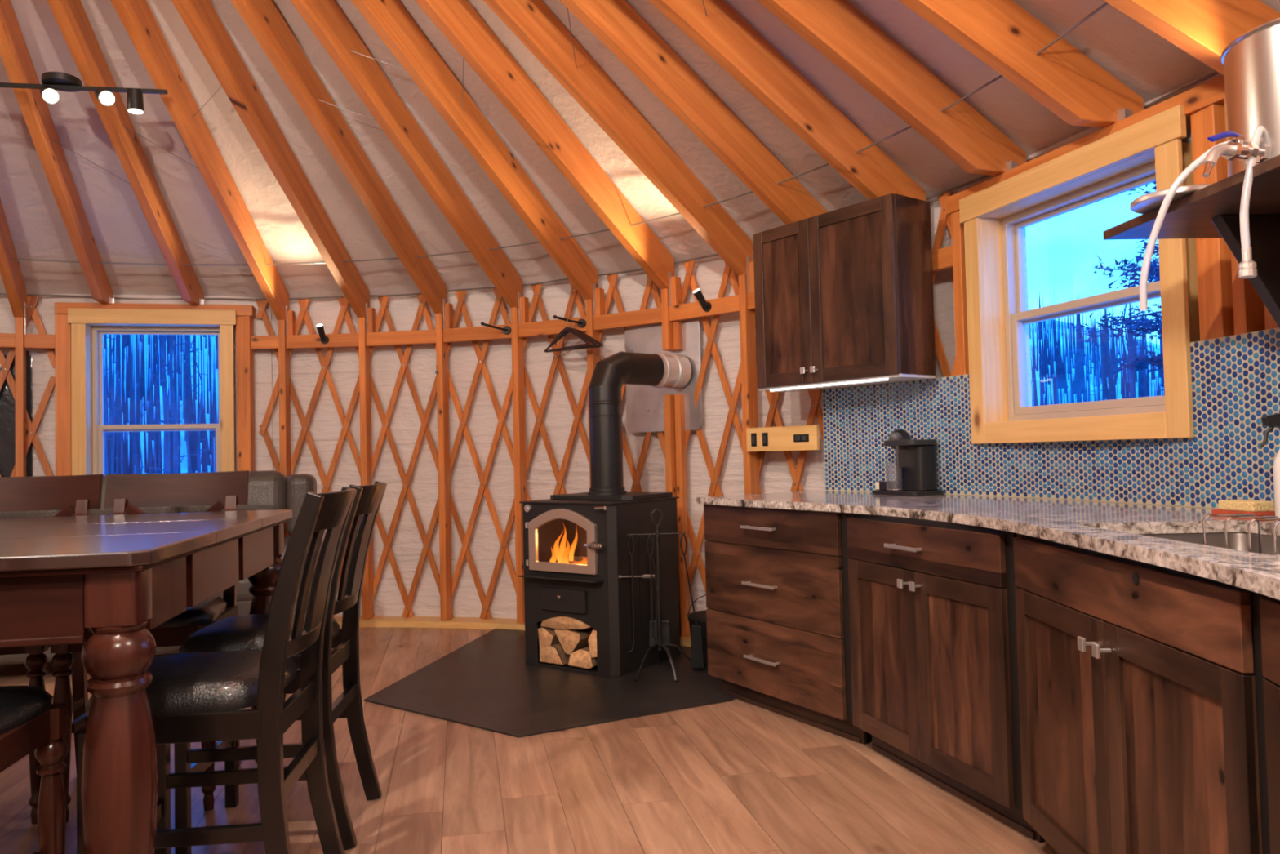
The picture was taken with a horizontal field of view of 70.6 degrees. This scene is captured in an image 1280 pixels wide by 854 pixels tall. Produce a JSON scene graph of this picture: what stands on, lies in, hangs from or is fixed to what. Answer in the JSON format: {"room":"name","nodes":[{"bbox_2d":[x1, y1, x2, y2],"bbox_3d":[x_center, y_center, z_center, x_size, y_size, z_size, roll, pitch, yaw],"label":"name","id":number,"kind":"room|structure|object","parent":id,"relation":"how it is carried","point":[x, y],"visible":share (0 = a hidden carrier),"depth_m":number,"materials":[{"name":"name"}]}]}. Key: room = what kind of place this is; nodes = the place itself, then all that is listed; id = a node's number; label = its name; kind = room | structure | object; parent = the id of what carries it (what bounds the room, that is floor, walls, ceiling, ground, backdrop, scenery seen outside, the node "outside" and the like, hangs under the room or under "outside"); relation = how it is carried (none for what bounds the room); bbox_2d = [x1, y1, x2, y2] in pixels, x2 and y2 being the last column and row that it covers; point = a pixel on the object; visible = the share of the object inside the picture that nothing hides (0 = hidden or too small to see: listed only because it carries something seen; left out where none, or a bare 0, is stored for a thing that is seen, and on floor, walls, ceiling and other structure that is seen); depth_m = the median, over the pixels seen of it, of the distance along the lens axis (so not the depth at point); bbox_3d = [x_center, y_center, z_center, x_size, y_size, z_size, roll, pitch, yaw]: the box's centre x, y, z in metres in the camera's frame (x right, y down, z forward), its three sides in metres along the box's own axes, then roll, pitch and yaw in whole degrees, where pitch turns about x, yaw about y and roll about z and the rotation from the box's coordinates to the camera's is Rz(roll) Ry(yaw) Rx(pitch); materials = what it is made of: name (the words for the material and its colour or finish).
{"room":"traditional dwelling","nodes":[
{"label":"traditional dwelling","id":0,"kind":"room"},
{"bbox_2d":[0,626,1053,853],"bbox_3d":[-2.296,1.264,2.030,8.700,0.060,8.700,-1,-2,0],"label":"floor","id":1,"kind":"structure","parent":0,"point":[735,775],"depth_m":3.00,"materials":[{"name":"brown wood"}]},
{"bbox_2d":[0,684,68,853],"bbox_3d":[-1.449,0.659,1.705,0.492,1.094,0.535,-1,-2,-11],"label":"chair","id":2,"kind":"object","parent":1,"relation":"on","point":[29,720],"visible":1,"depth_m":1.93,"materials":[{"name":"brown wood"}]},
{"bbox_2d":[0,474,102,823],"bbox_3d":[-2.172,0.717,3.053,0.492,1.094,0.535,-1,-2,-11],"label":"chair","id":3,"kind":"object","parent":1,"relation":"on","point":[80,493],"visible":0.36,"depth_m":3.28,"materials":[{"name":"brown wood"}]},
{"bbox_2d":[0,475,61,518],"bbox_3d":[-3.719,0.459,5.377,0.636,0.320,0.260,-1,-8,-13],"label":"chair back","id":4,"kind":"object","parent":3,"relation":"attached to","point":[37,513],"depth_m":5.27,"materials":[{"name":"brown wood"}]},
{"bbox_2d":[0,509,292,853],"bbox_3d":[-1.821,0.758,2.379,1.460,0.950,1.513,-1,-2,-11],"label":"dining table","id":5,"kind":"object","parent":1,"relation":"on","point":[119,577],"visible":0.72,"depth_m":1.80,"materials":[{"name":"brown wood"}]},
{"bbox_2d":[50,470,248,822],"bbox_3d":[-1.665,0.708,3.130,0.492,1.094,0.535,-1,-2,-11],"label":"chair","id":6,"kind":"object","parent":1,"relation":"on","point":[125,493],"visible":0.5,"depth_m":3.31,"materials":[{"name":"brown wood"}]},
{"bbox_2d":[71,472,178,515],"bbox_3d":[-3.124,0.449,5.513,0.636,0.320,0.260,-1,-8,-13],"label":"chair back","id":7,"kind":"object","parent":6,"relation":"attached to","point":[100,511],"depth_m":5.40,"materials":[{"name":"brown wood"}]},
{"bbox_2d":[0,470,322,665],"bbox_3d":[-3.046,0.782,5.193,2.260,1.012,0.906,-1,-2,-13],"label":"sofa","id":8,"kind":"object","parent":1,"relation":"on","point":[268,490],"visible":0.09,"depth_m":5.54,"materials":[{"name":"grey leather"}]},
{"bbox_2d":[178,470,287,512],"bbox_3d":[-2.530,0.440,5.649,0.636,0.320,0.260,-1,-8,-13],"label":"cushion","id":9,"kind":"object","parent":8,"relation":"on","point":[267,489],"depth_m":5.57,"materials":[{"name":"brown leather"}]},
{"bbox_2d":[215,577,253,601],"bbox_3d":[-2.425,0.895,5.225,0.590,0.180,0.700,-1,-2,-13],"label":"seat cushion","id":10,"kind":"object","parent":8,"relation":"on","point":[243,594],"depth_m":4.93,"materials":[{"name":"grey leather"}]},
{"bbox_2d":[285,473,316,534],"bbox_3d":[-2.150,0.494,5.744,0.170,0.390,0.240,-1,-2,-13],"label":"cushion","id":11,"kind":"object","parent":8,"relation":"on","point":[297,486],"depth_m":5.63,"materials":[{"name":"grey fabric"}]},
{"bbox_2d":[76,486,356,853],"bbox_3d":[-0.993,0.686,2.222,0.566,1.055,0.427,-1,-2,-6],"label":"chair","id":12,"kind":"object","parent":1,"relation":"on","point":[192,696],"visible":0.91,"depth_m":2.06,"materials":[{"name":"brown wood"}]},
{"bbox_2d":[173,480,386,853],"bbox_3d":[-1.076,0.706,2.801,0.566,1.055,0.427,-1,-2,-5],"label":"chair","id":13,"kind":"object","parent":1,"relation":"on","point":[242,632],"visible":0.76,"depth_m":2.69,"materials":[{"name":"brown wood"}]},
{"bbox_2d":[364,628,735,737],"bbox_3d":[-0.481,1.268,4.671,2.154,0.008,1.748,-3,-2,35],"label":"hearth pad","id":14,"kind":"object","parent":1,"relation":"on","point":[486,682],"visible":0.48,"depth_m":4.27,"materials":[{"name":"stone"}]},
{"bbox_2d":[517,487,679,676],"bbox_3d":[-0.210,0.798,4.889,0.681,0.931,0.685,-3,-2,36],"label":"wood stove","id":15,"kind":"object","parent":14,"relation":"on","point":[577,557],"visible":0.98,"depth_m":4.71,"materials":[{"name":"black metal"}]},
{"bbox_2d":[539,643,570,664],"bbox_3d":[-0.368,1.201,4.912,0.166,0.096,0.368,-3,-2,36],"label":"log","id":16,"kind":"object","parent":15,"relation":"in","point":[555,654],"visible":0.46,"depth_m":4.77,"materials":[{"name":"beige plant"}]},
{"bbox_2d":[537,626,559,649],"bbox_3d":[-0.400,1.126,4.936,0.108,0.124,0.368,-3,-2,36],"label":"log","id":17,"kind":"object","parent":16,"relation":"on","point":[548,637],"visible":0.35,"depth_m":4.79,"materials":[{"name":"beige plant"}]},
{"bbox_2d":[568,646,597,668],"bbox_3d":[-0.206,1.194,4.795,0.165,0.097,0.368,-3,-2,36],"label":"log","id":18,"kind":"object","parent":15,"relation":"in","point":[582,658],"visible":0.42,"depth_m":4.64,"materials":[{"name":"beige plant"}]},
{"bbox_2d":[554,626,595,654],"bbox_3d":[-0.277,1.123,4.847,0.176,0.129,0.368,-3,-2,36],"label":"log","id":19,"kind":"object","parent":18,"relation":"on","point":[571,640],"visible":0.43,"depth_m":4.70,"materials":[{"name":"beige wood"}]},
{"bbox_2d":[540,615,591,629],"bbox_3d":[-0.277,1.021,4.848,0.381,0.081,0.368,-3,-2,36],"label":"log","id":20,"kind":"object","parent":19,"relation":"on","point":[560,622],"visible":0.39,"depth_m":4.71,"materials":[{"name":"beige wood"}]},
{"bbox_2d":[587,629,596,657],"bbox_3d":[-0.138,1.107,4.746,0.058,0.147,0.368,-3,-2,36],"label":"log","id":21,"kind":"object","parent":18,"relation":"on","point":[592,640],"visible":0.27,"depth_m":4.60,"materials":[{"name":"beige wood"}]},
{"bbox_2d":[587,351,691,488],"bbox_3d":[-0.009,-0.034,5.159,0.671,0.805,0.208,0,-2,-41],"label":"pipe","id":22,"kind":"object","parent":15,"relation":"attached to","point":[658,370],"visible":0.93,"depth_m":4.95,"materials":[{"name":"black metal"}]},
{"bbox_2d":[626,508,697,682],"bbox_3d":[0.100,0.829,4.547,0.298,0.836,0.342,-3,-2,38],"label":"stand","id":23,"kind":"object","parent":14,"relation":"on","point":[660,645],"visible":0.98,"depth_m":4.57,"materials":[{"name":"black metal"}]},
{"bbox_2d":[627,533,635,652],"bbox_3d":[-0.045,0.841,4.576,0.052,0.598,0.010,-1,-2,0],"label":"poker","id":24,"kind":"object","parent":23,"relation":"hanging from","point":[631,535],"visible":1,"depth_m":4.57,"materials":[{"name":"black metal"}]},
{"bbox_2d":[646,534,658,638],"bbox_3d":[0.064,0.797,4.528,0.056,0.518,0.009,-1,-2,0],"label":"tongs","id":25,"kind":"object","parent":23,"relation":"hanging from","point":[651,559],"visible":1,"depth_m":4.52,"materials":[{"name":"black metal"}]},
{"bbox_2d":[648,534,670,646],"bbox_3d":[0.094,0.832,4.634,0.110,0.582,0.024,-1,-2,0],"label":"shovel","id":26,"kind":"object","parent":23,"relation":"hanging from","point":[664,624],"visible":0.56,"depth_m":4.63,"materials":[{"name":"black metal"}]},
{"bbox_2d":[680,533,703,667],"bbox_3d":[0.262,0.877,4.593,0.108,0.682,0.044,-1,-2,0],"label":"brush","id":27,"kind":"object","parent":23,"relation":"hanging from","point":[696,653],"visible":1,"depth_m":4.57,"materials":[{"name":"black metal"}]},
{"bbox_2d":[687,594,707,666],"bbox_3d":[0.390,1.065,4.799,0.274,0.363,0.272,-1,-2,0],"label":"bucket","id":28,"kind":"object","parent":14,"relation":"on","point":[701,618],"visible":0.23,"depth_m":4.70,"materials":[{"name":"black metal"}]},
{"bbox_2d":[703,503,866,744],"bbox_3d":[0.760,0.778,3.913,0.596,0.882,0.923,0,-2,-31],"label":"base cabinet","id":29,"kind":"object","parent":1,"relation":"on","point":[778,611],"visible":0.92,"depth_m":3.70,"materials":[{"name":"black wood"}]},
{"bbox_2d":[846,512,1044,842],"bbox_3d":[1.166,0.742,3.027,0.616,0.882,0.898,-1,-2,-17],"label":"base cabinet","id":30,"kind":"object","parent":1,"relation":"on","point":[935,687],"visible":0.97,"depth_m":2.85,"materials":[{"name":"black wood"}]},
{"bbox_2d":[696,490,1279,599],"bbox_3d":[1.104,0.276,2.733,1.227,0.030,3.774,-1,-2,-9],"label":"countertop","id":31,"kind":"structure","parent":30,"relation":"on","point":[1113,528],"depth_m":2.42,"materials":[{"name":"stone"}]},
{"bbox_2d":[871,429,943,496],"bbox_3d":[1.174,0.152,3.981,0.200,0.289,0.290,0,-2,-28],"label":"coffee maker","id":32,"kind":"object","parent":31,"relation":"on","point":[913,473],"visible":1,"depth_m":3.92,"materials":[{"name":"black plastic"}]},
{"bbox_2d":[884,462,902,489],"bbox_3d":[1.117,0.217,3.971,0.072,0.122,0.072,0,-2,-28],"label":"glass cup","id":33,"kind":"object","parent":32,"relation":"on","point":[893,469],"depth_m":3.94,"materials":[{"name":"clear"}]},
{"bbox_2d":[887,488,903,490],"bbox_3d":[1.123,0.274,3.972,0.072,0.008,0.072,0,-2,-28],"label":"drip tray","id":34,"kind":"object","parent":32,"relation":"on","point":[888,489],"depth_m":3.94,"materials":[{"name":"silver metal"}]},
{"bbox_2d":[871,489,943,496],"bbox_3d":[1.177,0.288,3.977,0.200,0.018,0.290,0,-2,-28],"label":"tray","id":35,"kind":"object","parent":32,"relation":"attached to","point":[888,492],"depth_m":3.88,"materials":[{"name":"black plastic"}]},
{"bbox_2d":[1137,532,1279,554],"bbox_3d":[1.326,0.358,1.946,0.487,0.192,0.767,-1,-2,0],"label":"sink","id":36,"kind":"object","parent":31,"relation":"in","point":[1236,540],"visible":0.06,"depth_m":2.31,"materials":[{"name":"silver metal"}]},
{"bbox_2d":[1202,513,1279,554],"bbox_3d":[1.190,0.305,1.673,0.115,0.273,0.257,-1,-2,-6],"label":"sink caddy","id":37,"kind":"object","parent":36,"relation":"in","point":[1258,518],"visible":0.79,"depth_m":1.74,"materials":[{"name":"silver metal"}]},
{"bbox_2d":[1211,508,1275,515],"bbox_3d":[1.631,0.232,2.443,0.070,0.014,0.140,-1,-2,-10],"label":"pad","id":38,"kind":"object","parent":31,"relation":"on","point":[1218,511],"visible":0.53,"depth_m":2.41,"materials":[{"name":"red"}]},
{"bbox_2d":[1218,499,1275,511],"bbox_3d":[1.631,0.211,2.431,0.068,0.026,0.115,-1,-2,-10],"label":"sponge","id":39,"kind":"object","parent":38,"relation":"on","point":[1249,505],"visible":0.99,"depth_m":2.40,"materials":[{"name":"brown"}]},
{"bbox_2d":[1258,413,1279,517],"bbox_3d":[1.638,0.099,2.299,0.110,0.270,0.059,-2,-2,10],"label":"spray bottle","id":40,"kind":"object","parent":31,"relation":"on","point":[1271,420],"visible":0.91,"depth_m":2.30,"materials":[{"name":"white plastic"}]},
{"bbox_2d":[1272,448,1279,517],"bbox_3d":[1.653,0.126,2.296,0.074,0.215,0.059,-2,-2,10],"label":"bottle","id":41,"kind":"object","parent":40,"relation":"attached to","point":[1276,468],"depth_m":2.30,"materials":[{"name":"white plastic"}]},
{"bbox_2d":[1013,533,1270,853],"bbox_3d":[1.304,0.706,1.974,0.636,0.882,1.048,-1,-2,2],"label":"base cabinet","id":42,"kind":"object","parent":1,"relation":"on","point":[1142,729],"visible":0.94,"depth_m":1.86,"materials":[{"name":"black wood"}]},
{"bbox_2d":[1259,595,1279,853],"bbox_3d":[1.196,0.680,1.066,0.636,0.882,0.656,-2,-2,15],"label":"base cabinet","id":43,"kind":"object","parent":1,"relation":"on","point":[1269,607],"visible":0.81,"depth_m":1.41,"materials":[{"name":"black wood"}]},
{"bbox_2d":[0,71,1219,647],"bbox_3d":[-1.198,0.135,4.351,8.270,2.293,3.469,-2,-2,26],"label":"wall","id":44,"kind":"structure","parent":0,"point":[503,422],"depth_m":6.05,"materials":[{"name":"white fabric"}]},
{"bbox_2d":[0,350,32,476],"bbox_3d":[-4.472,0.087,5.723,1.037,1.180,0.033,0,-2,-30],"label":"window","id":45,"kind":"structure","parent":44,"relation":"in","point":[7,402],"depth_m":5.92,"materials":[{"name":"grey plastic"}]},
{"bbox_2d":[42,293,273,475],"bbox_3d":[-3.265,-0.011,6.142,1.430,1.785,0.266,-1,-2,-13],"label":"window","id":46,"kind":"structure","parent":44,"relation":"in","point":[90,319],"depth_m":6.08,"materials":[{"name":"brown wood"}]},
{"bbox_2d":[315,324,328,344],"bbox_3d":[-2.167,-0.634,6.161,0.060,0.131,0.106,-1,-2,2],"label":"wall lamp","id":47,"kind":"object","parent":44,"relation":"attached to","point":[324,340],"visible":1,"depth_m":6.15,"materials":[{"name":"black metal"}]},
{"bbox_2d":[480,321,511,334],"bbox_3d":[-0.928,-0.637,5.832,0.057,0.056,0.263,-2,-2,28],"label":"rod","id":48,"kind":"object","parent":44,"relation":"attached to","point":[506,330],"visible":1,"depth_m":5.89,"materials":[{"name":"black metal"}]},
{"bbox_2d":[553,315,586,328],"bbox_3d":[-0.435,-0.656,5.606,0.057,0.056,0.263,-3,-2,35],"label":"rod","id":49,"kind":"object","parent":44,"relation":"attached to","point":[581,322],"visible":1,"depth_m":5.66,"materials":[{"name":"black metal"}]},
{"bbox_2d":[545,320,590,352],"bbox_3d":[-0.456,-0.578,5.597,0.023,0.191,0.457,0,-2,-41],"label":"hanger","id":50,"kind":"object","parent":49,"relation":"hanging from","point":[566,328],"visible":1,"depth_m":5.56,"materials":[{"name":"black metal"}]},
{"bbox_2d":[543,321,597,352],"bbox_3d":[-0.439,-0.578,5.627,0.457,0.191,0.023,-3,-2,39],"label":"hanger","id":51,"kind":"object","parent":49,"relation":"hanging from","point":[587,338],"visible":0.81,"depth_m":5.56,"materials":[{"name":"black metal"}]},
{"bbox_2d":[548,324,603,352],"bbox_3d":[-0.422,-0.577,5.658,0.457,0.191,0.023,-2,-2,31],"label":"hanger","id":52,"kind":"object","parent":49,"relation":"hanging from","point":[581,331],"visible":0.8,"depth_m":5.61,"materials":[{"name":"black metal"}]},
{"bbox_2d":[624,318,702,432],"bbox_3d":[0.133,-0.305,5.469,0.550,0.665,0.009,-3,-2,36],"label":"plate","id":53,"kind":"object","parent":44,"relation":"attached to","point":[644,403],"visible":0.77,"depth_m":5.49,"materials":[{"name":"silver metal"}]},
{"bbox_2d":[693,288,711,311],"bbox_3d":[0.353,-0.722,5.144,0.065,0.128,0.111,-3,-2,41],"label":"wall lamp","id":54,"kind":"object","parent":44,"relation":"attached to","point":[706,306],"visible":1,"depth_m":5.13,"materials":[{"name":"black metal"}]},
{"bbox_2d":[0,0,1279,336],"bbox_3d":[-2.373,-2.071,2.133,8.600,2.633,8.600,-1,-2,-22],"label":"ceiling","id":55,"kind":"structure","parent":0,"point":[356,150],"depth_m":4.56,"materials":[{"name":"white fabric"}]},
{"bbox_2d":[0,71,167,114],"bbox_3d":[-2.861,-1.648,4.472,0.969,0.160,0.170,-1,-2,-10],"label":"track light","id":56,"kind":"object","parent":55,"relation":"attached to","point":[51,82],"visible":1,"depth_m":4.46,"materials":[{"name":"black metal"}]},
{"bbox_2d":[848,97,1279,508],"bbox_3d":[1.488,0.007,2.224,0.936,2.293,4.921,-1,-2,-2],"label":"wall","id":57,"kind":"structure","parent":0,"point":[1229,304],"depth_m":2.77,"materials":[{"name":"orange wood"}]},
{"bbox_2d":[746,424,819,451],"bbox_3d":[0.743,0.062,4.756,0.031,0.128,0.477,0,-2,-41],"label":"board","id":58,"kind":"object","parent":57,"relation":"attached to","point":[799,437],"visible":1,"depth_m":4.74,"materials":[{"name":"brown wood"}]},
{"bbox_2d":[751,432,756,446],"bbox_3d":[0.616,0.069,4.888,0.006,0.072,0.036,0,-2,-41],"label":"outlet plate","id":59,"kind":"object","parent":58,"relation":"attached to","point":[753,435],"depth_m":4.88,"materials":[{"name":"grey plastic"}]},
{"bbox_2d":[762,432,768,445],"bbox_3d":[0.669,0.066,4.828,0.006,0.072,0.036,0,-2,-41],"label":"outlet plate","id":60,"kind":"object","parent":58,"relation":"attached to","point":[765,435],"depth_m":4.82,"materials":[{"name":"grey plastic"}]},
{"bbox_2d":[793,433,808,442],"bbox_3d":[0.829,0.057,4.645,0.006,0.040,0.096,0,-2,-41],"label":"outlet plate","id":61,"kind":"object","parent":58,"relation":"attached to","point":[797,437],"depth_m":4.64,"materials":[{"name":"grey plastic"}]},
{"bbox_2d":[752,193,936,391],"bbox_3d":[0.907,-0.582,4.187,0.298,0.772,0.839,0,-2,-37],"label":"upper cabinet","id":62,"kind":"object","parent":57,"relation":"attached to","point":[845,294],"visible":0.99,"depth_m":4.00,"materials":[{"name":"brown wood"}]},
{"bbox_2d":[770,377,888,391],"bbox_3d":[0.849,-0.192,4.138,0.015,0.008,0.690,0,-2,-37],"label":"light strip","id":63,"kind":"object","parent":62,"relation":"attached to","point":[883,379],"visible":1,"depth_m":4.10,"materials":[{"name":"white plastic"}]},
{"bbox_2d":[822,327,1279,511],"bbox_3d":[1.496,0.000,2.861,0.420,0.509,3.578,-1,-2,-12],"label":"backsplash","id":64,"kind":"structure","parent":57,"relation":"attached to","point":[1236,378],"depth_m":3.20,"materials":[{"name":"blue tile"}]},
{"bbox_2d":[946,73,1225,444],"bbox_3d":[1.647,-0.465,3.332,0.266,1.272,1.478,-1,-2,-17],"label":"window","id":65,"kind":"structure","parent":57,"relation":"in","point":[1153,144],"depth_m":3.33,"materials":[{"name":"brown wood"}]},
{"bbox_2d":[1102,155,1279,328],"bbox_3d":[1.535,-0.349,2.028,0.455,0.445,1.035,-1,-2,0],"label":"wall shelf","id":66,"kind":"object","parent":57,"relation":"attached to","point":[1212,211],"visible":0.74,"depth_m":2.28,"materials":[{"name":"brown wood"}]},
{"bbox_2d":[1129,183,1212,213],"bbox_3d":[1.357,-0.572,2.268,0.224,0.021,0.224,-1,-2,0],"label":"lid","id":67,"kind":"object","parent":66,"relation":"on","point":[1145,203],"visible":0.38,"depth_m":2.23,"materials":[{"name":"silver metal"}]},
{"bbox_2d":[1220,17,1279,177],"bbox_3d":[1.522,-0.728,2.042,0.342,0.312,0.342,-1,-2,0],"label":"water tank","id":68,"kind":"object","parent":66,"relation":"on","point":[1251,62],"visible":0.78,"depth_m":2.00,"materials":[{"name":"silver metal"}]},
{"bbox_2d":[1139,140,1230,311],"bbox_3d":[1.277,-0.469,2.115,0.203,0.374,0.037,-2,-2,33],"label":"hose","id":69,"kind":"object","parent":68,"relation":"attached to","point":[1199,161],"visible":0.82,"depth_m":2.14,"materials":[{"name":"white"}]},
{"bbox_2d":[1202,130,1269,177],"bbox_3d":[1.292,-0.594,1.972,0.162,0.108,0.046,-1,-2,-16],"label":"valve","id":70,"kind":"object","parent":68,"relation":"attached to","point":[1237,148],"visible":0.95,"depth_m":1.96,"materials":[{"name":"silver metal"}]},
{"bbox_2d":[1237,125,1263,279],"bbox_3d":[1.362,-0.496,2.000,0.111,0.337,0.051,0,-2,-38],"label":"hose","id":71,"kind":"object","parent":70,"relation":"hanging from","point":[1247,267],"visible":0.88,"depth_m":1.97,"materials":[{"name":"white"}]},
{"label":"outside","id":72,"kind":"structure","parent":0,"visible":0},
{"bbox_2d":[103,320,1164,473],"bbox_3d":[-2.509,-7.901,2.312,128.000,22.865,127.922,-1,-2,0],"label":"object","id":73,"kind":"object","parent":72,"point":[184,464],"depth_m":38.38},
{"bbox_2d":[102,334,123,473],"bbox_3d":[-12.340,0.231,21.111,0.602,6.067,0.634,-1,0,11],"label":"dead tree","id":74,"kind":"object","parent":73,"relation":"on","point":[114,410],"visible":0.48,"depth_m":21.10,"materials":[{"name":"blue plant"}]},
{"bbox_2d":[103,364,136,474],"bbox_3d":[-9.175,-0.186,15.489,0.786,6.004,0.853,-2,-2,14],"label":"dead tree","id":75,"kind":"object","parent":73,"relation":"on","point":[105,423],"visible":0.27,"depth_m":15.57,"materials":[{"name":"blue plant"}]},
{"bbox_2d":[128,397,145,473],"bbox_3d":[-13.884,1.554,25.035,0.639,4.785,0.638,0,-2,-41],"label":"dead tree","id":76,"kind":"object","parent":73,"relation":"on","point":[140,454],"visible":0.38,"depth_m":25.16,"materials":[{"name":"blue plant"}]},
{"bbox_2d":[132,334,182,473],"bbox_3d":[-9.153,-0.795,17.506,0.990,7.212,0.975,-3,-2,43],"label":"dead tree","id":77,"kind":"object","parent":73,"relation":"on","point":[166,468],"visible":0.45,"depth_m":17.56,"materials":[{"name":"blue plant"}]},
{"bbox_2d":[155,334,203,473],"bbox_3d":[-10.418,-0.623,20.419,1.002,7.556,0.991,-2,-2,29],"label":"dead tree","id":78,"kind":"object","parent":73,"relation":"on","point":[175,458],"visible":0.55,"depth_m":20.33,"materials":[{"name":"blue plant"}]},
{"bbox_2d":[177,334,208,472],"bbox_3d":[-11.158,0.383,22.629,0.584,6.464,0.525,-2,-2,25],"label":"dead tree","id":79,"kind":"object","parent":73,"relation":"on","point":[189,351],"visible":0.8,"depth_m":22.51,"materials":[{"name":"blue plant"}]},
{"bbox_2d":[188,336,213,471],"bbox_3d":[-12.193,0.728,25.162,0.894,6.541,0.901,-2,-2,8],"label":"dead tree","id":80,"kind":"object","parent":73,"relation":"on","point":[199,374],"visible":0.5,"depth_m":25.10,"materials":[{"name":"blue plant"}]},
{"bbox_2d":[102,292,1164,474],"bbox_3d":[-0.754,-9.232,41.664,72.208,25.708,37.257,-1,-2,0],"label":"forest","id":81,"kind":"object","parent":73,"relation":"on","point":[122,465],"visible":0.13,"depth_m":33.16,"materials":[{"name":"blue plant"}]},
{"bbox_2d":[1088,344,1101,400],"bbox_3d":[12.111,0.369,23.985,0.530,5.132,0.462,0,-2,-40],"label":"dead tree","id":82,"kind":"object","parent":73,"relation":"on","point":[1094,394],"visible":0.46,"depth_m":24.04,"materials":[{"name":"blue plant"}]},
{"bbox_2d":[1097,353,1105,400],"bbox_3d":[11.006,0.854,21.184,0.433,5.131,0.455,-3,-2,38],"label":"dead tree","id":83,"kind":"object","parent":73,"relation":"on","point":[1103,386],"visible":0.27,"depth_m":21.29,"materials":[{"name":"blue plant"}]},
{"bbox_2d":[1071,181,1164,395],"bbox_3d":[6.350,-1.321,10.100,2.861,7.000,2.875,-1,-2,0],"label":"pine tree","id":84,"kind":"object","parent":73,"relation":"on","point":[1154,272],"visible":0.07,"depth_m":10.26,"materials":[{"name":"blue plant"}]},
{"bbox_2d":[1120,259,1150,397],"bbox_3d":[8.395,0.185,15.132,0.506,5.965,0.538,-3,-2,36],"label":"dead tree","id":85,"kind":"object","parent":73,"relation":"on","point":[1130,312],"visible":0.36,"depth_m":15.32,"materials":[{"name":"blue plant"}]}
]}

